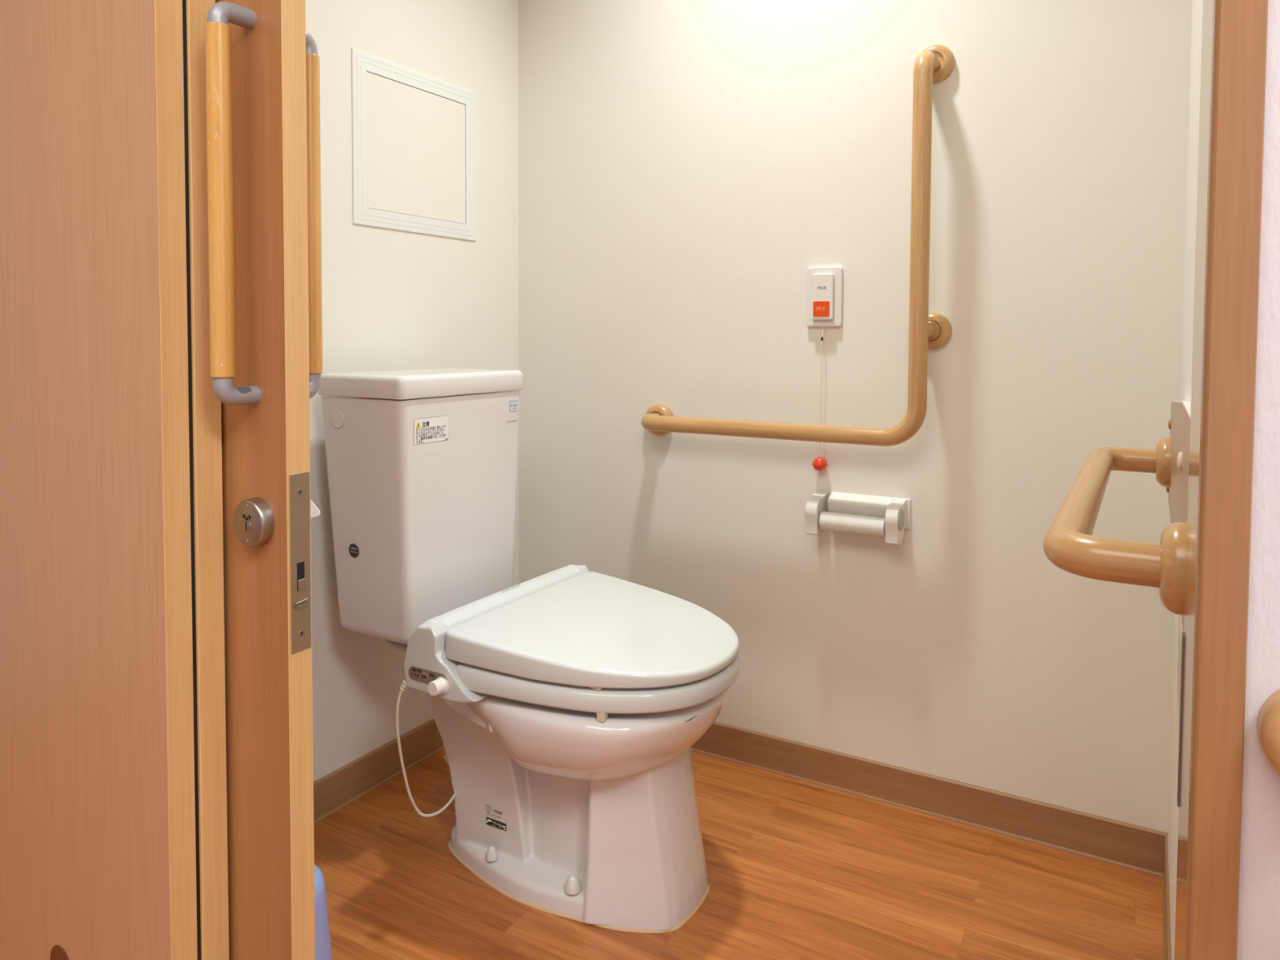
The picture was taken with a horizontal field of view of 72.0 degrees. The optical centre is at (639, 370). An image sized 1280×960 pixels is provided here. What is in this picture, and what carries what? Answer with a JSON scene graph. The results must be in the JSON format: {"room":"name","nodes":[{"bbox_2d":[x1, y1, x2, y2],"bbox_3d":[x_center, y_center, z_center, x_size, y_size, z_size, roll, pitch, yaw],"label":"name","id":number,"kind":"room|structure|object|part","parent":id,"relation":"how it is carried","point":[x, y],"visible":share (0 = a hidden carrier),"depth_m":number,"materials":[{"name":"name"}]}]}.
{"room":"accessible toilet room","nodes":[
{"label":"accessible toilet room","id":0,"kind":"room"},
{"bbox_2d":[305,0,519,782],"bbox_3d":[-0.603,-0.334,1.759,0.100,2.380,1.034,2,3,30],"label":"wall","id":1,"kind":"structure","parent":0,"point":[393,300],"depth_m":1.83,"materials":[{"name":"white paint"}]},
{"bbox_2d":[313,718,444,823],"bbox_3d":[-0.561,0.819,1.778,0.010,0.076,1.034,2,3,30],"label":"baseboard","id":2,"kind":"structure","parent":1,"relation":"attached to","point":[347,784],"depth_m":1.80,"materials":[{"name":"brown wood"}]},
{"bbox_2d":[351,48,475,240],"bbox_3d":[-0.470,-0.463,1.878,0.004,0.340,0.362,2,3,30],"label":"access hatch","id":3,"kind":"object","parent":1,"relation":"attached to","point":[414,149],"visible":1,"depth_m":1.86,"materials":[{"name":"white plastic"}]},
{"bbox_3d":[-0.471,-0.463,1.878,0.002,0.268,0.291,2,3,30],"label":"hatch door","id":4,"kind":"part","parent":3,"relation":"part of","materials":[{"name":"white paint"}]},
{"bbox_2d":[313,748,1163,959],"bbox_3d":[-0.455,0.944,0.357,4.100,0.060,3.700,2,3,30],"label":"floor","id":5,"kind":"structure","parent":0,"point":[797,869],"depth_m":1.48,"materials":[{"name":"wood"}]},
{"bbox_2d":[314,864,332,959],"bbox_3d":[-0.508,0.797,1.250,0.136,0.162,0.136,2,3,30],"label":"case","id":6,"kind":"object","parent":5,"relation":"on","point":[322,937],"visible":0.12,"depth_m":1.24,"materials":[{"name":"blue plastic"}]},
{"bbox_2d":[318,368,740,933],"bbox_3d":[-0.191,0.437,1.562,0.750,0.859,0.469,2,3,30],"label":"toilet","id":7,"kind":"object","parent":5,"relation":"on","point":[568,705],"visible":1,"depth_m":1.49,"materials":[{"name":"white ceramic"}]},
{"bbox_3d":[-0.413,0.260,1.702,0.210,0.434,0.336,2,3,30],"label":"tank","id":8,"kind":"part","parent":7,"relation":"part of","materials":[{"name":"white ceramic"}]},
{"bbox_3d":[-0.411,0.022,1.692,0.217,0.041,0.343,2,3,30],"label":"tank lid","id":9,"kind":"part","parent":7,"relation":"part of","materials":[{"name":"white ceramic"}]},
{"bbox_3d":[-0.036,0.436,1.486,0.403,0.049,0.427,2,3,30],"label":"lid","id":10,"kind":"part","parent":7,"relation":"part of","materials":[{"name":"white plastic"}]},
{"bbox_3d":[-0.028,0.480,1.482,0.386,0.037,0.428,2,3,30],"label":"seat","id":11,"kind":"part","parent":7,"relation":"part of","materials":[{"name":"white plastic"}]},
{"bbox_2d":[518,0,1191,832],"bbox_3d":[0.333,-0.334,1.872,1.606,2.380,0.100,2,3,30],"label":"wall","id":12,"kind":"structure","parent":0,"point":[685,166],"depth_m":1.75,"materials":[{"name":"white paint"}]},
{"bbox_2d":[640,44,955,446],"bbox_3d":[0.282,-0.233,1.794,0.666,0.778,0.092,2,3,30],"label":"grab bar","id":13,"kind":"object","parent":12,"relation":"attached to","point":[935,64],"visible":1,"depth_m":1.62,"materials":[{"name":"brown wood"}]},
{"bbox_2d":[806,266,843,329],"bbox_3d":[0.372,-0.147,1.786,0.073,0.128,0.021,2,3,30],"label":"button","id":14,"kind":"object","parent":12,"relation":"attached to","point":[824,284],"visible":1,"depth_m":1.78,"materials":[{"name":"white plastic"}]},
{"bbox_2d":[811,328,828,471],"bbox_3d":[0.367,0.059,1.788,0.034,0.293,0.034,2,3,30],"label":"pull cord","id":15,"kind":"object","parent":14,"relation":"hanging from","point":[820,464],"visible":1,"depth_m":1.78,"materials":[{"name":"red plastic"}]},
{"bbox_2d":[804,491,911,545],"bbox_3d":[0.428,0.291,1.740,0.193,0.082,0.074,2,3,30],"label":"paper holder","id":16,"kind":"object","parent":12,"relation":"attached to","point":[888,517],"visible":1,"depth_m":1.73,"materials":[{"name":"white plastic"}]},
{"bbox_3d":[0.356,0.290,1.778,0.024,0.081,0.068,2,3,30],"label":"arm","id":17,"kind":"part","parent":16,"relation":"part of","materials":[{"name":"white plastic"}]},
{"bbox_2d":[826,492,893,517],"bbox_3d":[0.438,0.270,1.752,0.125,0.040,0.031,2,3,30],"label":"hood","id":18,"kind":"object","parent":16,"relation":"attached to","point":[868,505],"depth_m":1.75,"materials":[{"name":"white plastic"}]},
{"bbox_3d":[0.459,0.279,1.760,0.160,0.060,0.006,2,3,30],"label":"plate","id":19,"kind":"part","parent":16,"relation":"part of","materials":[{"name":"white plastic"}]},
{"bbox_3d":[0.493,0.294,1.699,0.024,0.081,0.068,2,3,30],"label":"arm","id":20,"kind":"part","parent":16,"relation":"part of","materials":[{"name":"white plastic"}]},
{"bbox_2d":[691,720,1167,876],"bbox_3d":[0.300,0.819,1.871,1.406,0.076,0.010,2,3,30],"label":"baseboard","id":21,"kind":"structure","parent":12,"relation":"attached to","point":[1130,846],"depth_m":1.70,"materials":[{"name":"brown wood"}]},
{"bbox_2d":[1167,0,1203,959],"bbox_3d":[0.710,-0.298,1.021,0.100,2.380,0.996,2,3,30],"label":"wall","id":22,"kind":"structure","parent":0,"point":[1197,5],"depth_m":1.27,"materials":[{"name":"white paint"}]},
{"bbox_2d":[1043,400,1191,632],"bbox_3d":[0.567,0.117,1.017,0.122,0.182,0.790,2,3,30],"label":"grab rail","id":23,"kind":"object","parent":22,"relation":"attached to","point":[1069,544],"visible":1,"depth_m":0.74,"materials":[{"name":"beige plastic"}]},
{"bbox_3d":[0.546,0.142,1.004,0.099,0.034,0.709,2,3,30],"label":"rail","id":24,"kind":"part","parent":23,"relation":"part of","materials":[{"name":"brown wood"}]},
{"bbox_2d":[1161,833,1171,959],"bbox_3d":[0.658,0.852,1.094,0.006,0.076,0.996,2,3,30],"label":"baseboard","id":25,"kind":"structure","parent":22,"relation":"attached to","point":[1165,878],"depth_m":1.37,"materials":[{"name":"brown wood"}]},
{"bbox_2d":[1177,631,1184,807],"bbox_3d":[0.394,0.254,0.642,0.001,0.125,0.012,2,3,30],"label":"seal","id":26,"kind":"object","parent":22,"relation":"attached to","point":[1183,633],"visible":1,"depth_m":0.64,"materials":[{"name":"grey"}]},
{"bbox_2d":[1173,0,1268,959],"bbox_3d":[0.372,-0.111,0.560,0.025,2.040,0.150,2,3,30],"label":"trim","id":27,"kind":"structure","parent":22,"relation":"attached to","point":[1234,33],"depth_m":0.51,"materials":[{"name":"brown wood"}]},
{"bbox_2d":[1236,0,1279,959],"bbox_3d":[-0.091,-0.294,0.826,4.000,2.380,0.144,2,3,30],"label":"wall","id":28,"kind":"structure","parent":0,"point":[1259,900],"depth_m":0.50,"materials":[{"name":"white paint"}]},
{"bbox_2d":[0,0,200,959],"bbox_3d":[-0.996,-0.128,1.275,1.073,1.996,0.038,2,3,30],"label":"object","id":29,"kind":"structure","parent":28,"relation":"in","point":[100,822],"depth_m":1.07,"materials":[{"name":"brown wood"}]},
{"bbox_2d":[186,0,229,959],"bbox_3d":[-0.578,-0.118,1.076,0.157,2.004,0.034,2,3,30],"label":"trim","id":30,"kind":"structure","parent":28,"relation":"attached to","point":[206,407],"depth_m":1.05,"materials":[{"name":"brown wood"}]},
{"bbox_2d":[204,0,322,959],"bbox_3d":[-0.802,-0.126,1.255,0.949,1.996,0.148,2,3,30],"label":"door","id":31,"kind":"structure","parent":28,"relation":"in","point":[263,64],"depth_m":1.03,"materials":[{"name":"brown wood"}]},
{"bbox_3d":[-0.471,-0.189,0.990,0.026,0.392,0.026,2,3,30],"label":"handle","id":32,"kind":"part","parent":31,"relation":"part of","materials":[{"name":"brown wood"}]},
{"bbox_3d":[-0.410,-0.192,1.095,0.026,0.392,0.026,2,3,30],"label":"handle","id":33,"kind":"part","parent":31,"relation":"part of","materials":[{"name":"brown wood"}]},
{"bbox_3d":[-0.418,0.164,1.094,0.013,0.045,0.043,2,3,30],"label":"lever","id":34,"kind":"part","parent":31,"relation":"part of","materials":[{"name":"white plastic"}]},
{"bbox_2d":[1256,688,1279,777],"bbox_3d":[0.645,0.213,0.287,0.724,0.063,0.083,2,3,30],"label":"handrail","id":35,"kind":"object","parent":28,"relation":"attached to","point":[1268,725],"visible":1,"depth_m":0.49,"materials":[{"name":"brown wood"}]}
]}

